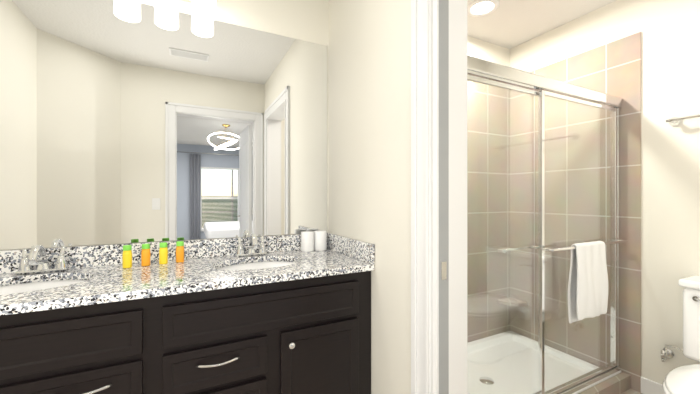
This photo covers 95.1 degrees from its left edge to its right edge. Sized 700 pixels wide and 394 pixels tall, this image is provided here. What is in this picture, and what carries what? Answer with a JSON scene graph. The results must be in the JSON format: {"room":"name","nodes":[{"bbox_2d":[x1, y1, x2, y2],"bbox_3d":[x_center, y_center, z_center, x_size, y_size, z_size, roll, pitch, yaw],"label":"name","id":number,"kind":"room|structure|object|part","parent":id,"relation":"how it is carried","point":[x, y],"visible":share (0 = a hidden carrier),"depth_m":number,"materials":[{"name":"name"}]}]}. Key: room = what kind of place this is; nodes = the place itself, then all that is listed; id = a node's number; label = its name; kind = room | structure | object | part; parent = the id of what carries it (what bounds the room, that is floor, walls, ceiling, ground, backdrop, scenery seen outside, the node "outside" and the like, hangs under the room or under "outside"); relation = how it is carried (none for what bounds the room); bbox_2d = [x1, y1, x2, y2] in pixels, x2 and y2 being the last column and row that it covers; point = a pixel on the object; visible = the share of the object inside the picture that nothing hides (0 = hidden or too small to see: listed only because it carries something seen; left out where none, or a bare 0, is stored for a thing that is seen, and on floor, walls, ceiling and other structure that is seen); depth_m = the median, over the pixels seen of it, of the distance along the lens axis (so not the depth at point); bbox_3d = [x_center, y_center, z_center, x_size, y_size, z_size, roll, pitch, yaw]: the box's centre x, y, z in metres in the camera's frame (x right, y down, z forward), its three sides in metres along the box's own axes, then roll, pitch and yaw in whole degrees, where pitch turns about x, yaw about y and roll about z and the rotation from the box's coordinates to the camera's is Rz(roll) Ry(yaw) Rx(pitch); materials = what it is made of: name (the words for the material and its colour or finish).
{"room":"bathroom","nodes":[
{"label":"bathroom","id":0,"kind":"room"},
{"bbox_2d":[0,0,509,250],"bbox_3d":[-0.729,-0.040,1.795,4.970,2.520,0.120,0,0,-27],"label":"wall","id":1,"kind":"structure","parent":0,"point":[304,20],"depth_m":1.93,"materials":[{"name":"paint"}]},
{"bbox_2d":[0,0,326,249],"bbox_3d":[-0.952,-0.364,1.608,1.808,1.172,0.006,0,0,-27],"label":"mirror","id":2,"kind":"object","parent":1,"relation":"attached to","point":[121,122],"visible":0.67,"depth_m":1.59,"materials":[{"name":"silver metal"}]},
{"bbox_2d":[118,0,216,20],"bbox_3d":[-0.896,-1.020,1.550,0.540,0.210,0.160,0,0,-27],"label":"sconce","id":3,"kind":"object","parent":1,"relation":"attached to","point":[206,10],"visible":1,"depth_m":1.58,"materials":[{"name":"white glass"}]},
{"bbox_2d":[467,80,509,342],"bbox_3d":[0.704,0.095,2.451,1.579,2.250,0.010,0,0,-27],"label":"tiled wall","id":4,"kind":"structure","parent":1,"relation":"attached to","point":[488,107],"depth_m":2.67,"materials":[{"name":"beige tile"}]},
{"bbox_2d":[329,0,410,393],"bbox_3d":[0.152,-0.040,1.629,0.150,2.520,0.976,0,0,-27],"label":"wall","id":5,"kind":"structure","parent":0,"point":[370,40],"depth_m":1.51,"materials":[{"name":"paint"}]},
{"bbox_2d":[432,0,466,393],"bbox_3d":[0.552,0.164,0.845,0.152,2.112,0.808,0,0,-27],"label":"door frame","id":6,"kind":"structure","parent":0,"point":[449,17],"depth_m":1.18,"materials":[{"name":"white wood"}]},
{"bbox_2d":[467,0,615,48],"bbox_3d":[0.887,-1.350,-1.377,4.970,0.100,7.240,0,0,-27],"label":"ceiling","id":7,"kind":"structure","parent":0,"point":[513,23],"depth_m":2.33,"materials":[{"name":"paint"}]},
{"bbox_2d":[467,0,498,16],"bbox_3d":[0.905,-1.294,2.189,0.210,0.011,0.210,0,0,-27],"label":"recessed light","id":8,"kind":"object","parent":7,"relation":"in","point":[478,8],"depth_m":2.19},
{"bbox_2d":[510,0,699,383],"bbox_3d":[3.075,-0.040,-0.330,0.120,2.520,7.120,0,0,-27],"label":"wall","id":9,"kind":"structure","parent":0,"point":[669,29],"depth_m":1.92,"materials":[{"name":"paint"}]},
{"bbox_2d":[510,32,640,392],"bbox_3d":[1.611,0.095,2.399,0.010,2.250,0.904,0,0,-27],"label":"wall tile","id":10,"kind":"structure","parent":9,"relation":"attached to","point":[577,136],"depth_m":2.32,"materials":[{"name":"beige tile"}]},
{"bbox_2d":[641,377,664,393],"bbox_3d":[0.380,1.170,0.907,3.558,0.100,1.329,0,0,-27],"label":"baseboard","id":11,"kind":"structure","parent":9,"relation":"attached to","point":[648,386],"depth_m":1.95,"materials":[{"name":"white"}]},
{"bbox_2d":[666,114,699,125],"bbox_3d":[1.991,-0.440,1.593,0.062,0.052,0.622,0,0,-27],"label":"towel rail","id":12,"kind":"object","parent":9,"relation":"attached to","point":[673,121],"visible":1,"depth_m":1.81,"materials":[{"name":"silver metal"}]},
{"bbox_2d":[622,389,641,393],"bbox_3d":[0.251,1.270,1.160,3.800,0.100,2.140,0,0,-27],"label":"floor","id":13,"kind":"structure","parent":0,"point":[630,391],"depth_m":2.00,"materials":[{"name":"tile"}]},
{"bbox_2d":[0,233,374,393],"bbox_3d":[-0.818,0.707,1.352,1.826,1.024,0.582,0,0,-27],"label":"vanity","id":14,"kind":"object","parent":13,"relation":"on","point":[262,314],"visible":0.99,"depth_m":1.27,"materials":[{"name":"brown wood"}]},
{"bbox_2d":[15,244,69,274],"bbox_3d":[-1.285,0.257,1.321,0.164,0.125,0.147,0,0,-27],"label":"faucet","id":15,"kind":"object","parent":14,"relation":"on","point":[38,260],"depth_m":1.36,"materials":[{"name":"silver metal"}]},
{"bbox_2d":[122,245,131,267],"bbox_3d":[-1.006,0.269,1.446,0.037,0.101,0.030,0,0,-27],"label":"toiletry tube","id":16,"kind":"object","parent":14,"relation":"on","point":[127,249],"visible":1,"depth_m":1.43,"materials":[{"name":"yellow plastic"}]},
{"bbox_2d":[141,244,150,265],"bbox_3d":[-0.949,0.269,1.488,0.037,0.101,0.030,0,0,-27],"label":"toiletry tube","id":17,"kind":"object","parent":14,"relation":"on","point":[145,253],"visible":1,"depth_m":1.48,"materials":[{"name":"orange plastic"}]},
{"bbox_2d":[159,242,167,263],"bbox_3d":[-0.892,0.269,1.531,0.037,0.101,0.030,0,0,-27],"label":"toiletry tube","id":18,"kind":"object","parent":14,"relation":"on","point":[163,250],"visible":1,"depth_m":1.52,"materials":[{"name":"yellow plastic"}]},
{"bbox_2d":[176,241,183,262],"bbox_3d":[-0.835,0.269,1.573,0.037,0.101,0.030,0,0,-27],"label":"toiletry tube","id":19,"kind":"object","parent":14,"relation":"on","point":[179,244],"visible":1,"depth_m":1.56,"materials":[{"name":"orange plastic"}]},
{"bbox_2d":[235,234,266,256],"bbox_3d":[-0.519,0.257,1.712,0.164,0.125,0.147,0,0,-27],"label":"faucet","id":20,"kind":"object","parent":14,"relation":"on","point":[252,246],"depth_m":1.75,"materials":[{"name":"silver metal"}]},
{"bbox_2d":[301,231,313,251],"bbox_3d":[-0.251,0.262,1.890,0.076,0.115,0.076,0,0,-27],"label":"roll","id":21,"kind":"object","parent":14,"relation":"on","point":[307,237],"visible":1,"depth_m":1.86,"materials":[{"name":"white paper"}]},
{"bbox_2d":[314,230,326,250],"bbox_3d":[-0.179,0.262,1.927,0.076,0.115,0.076,0,0,-27],"label":"roll","id":22,"kind":"object","parent":14,"relation":"on","point":[320,236],"visible":0.98,"depth_m":1.89,"materials":[{"name":"white paper"}]},
{"bbox_2d":[467,55,627,393],"bbox_3d":[0.908,0.287,2.051,1.554,1.863,0.884,0,0,-27],"label":"shower","id":23,"kind":"object","parent":13,"relation":"on","point":[508,362],"visible":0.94,"depth_m":1.97,"materials":[{"name":"white plastic"}]},
{"bbox_2d":[568,241,607,323],"bbox_3d":[1.360,0.486,1.830,0.291,0.456,0.083,0,0,-27],"label":"towel","id":24,"kind":"object","parent":23,"relation":"hanging from","point":[588,275],"depth_m":1.79,"materials":[{"name":"fabric"}]},
{"bbox_2d":[578,372,630,393],"bbox_3d":[1.084,1.177,1.705,1.555,0.085,0.043,0,0,-27],"label":"tile curb","id":25,"kind":"object","parent":13,"relation":"on","point":[619,383],"visible":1,"depth_m":1.96,"materials":[{"name":"beige tile"}]},
{"bbox_2d":[661,275,699,393],"bbox_3d":[1.649,0.827,1.442,0.806,0.784,0.643,0,0,-27],"label":"toilet","id":26,"kind":"object","parent":13,"relation":"on","point":[685,379],"visible":1,"depth_m":1.64,"materials":[{"name":"white ceramic"}]},
{"bbox_3d":[1.826,0.731,1.731,0.228,0.447,0.289,0,0,-27],"label":"handle","id":27,"kind":"part","parent":26,"relation":"part of","materials":[{"name":"silver metal"}]},
{"bbox_3d":[0.552,-1.090,0.845,0.150,0.420,0.784,0,0,-27],"label":"wall","id":28,"kind":"structure","parent":0,"visible":0},
{"bbox_2d":[411,0,431,393],"bbox_3d":[0.547,0.126,0.853,0.194,2.188,0.988,0,0,-27],"label":"door frame","id":29,"kind":"structure","parent":28,"relation":"in","point":[421,10],"depth_m":1.20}
]}

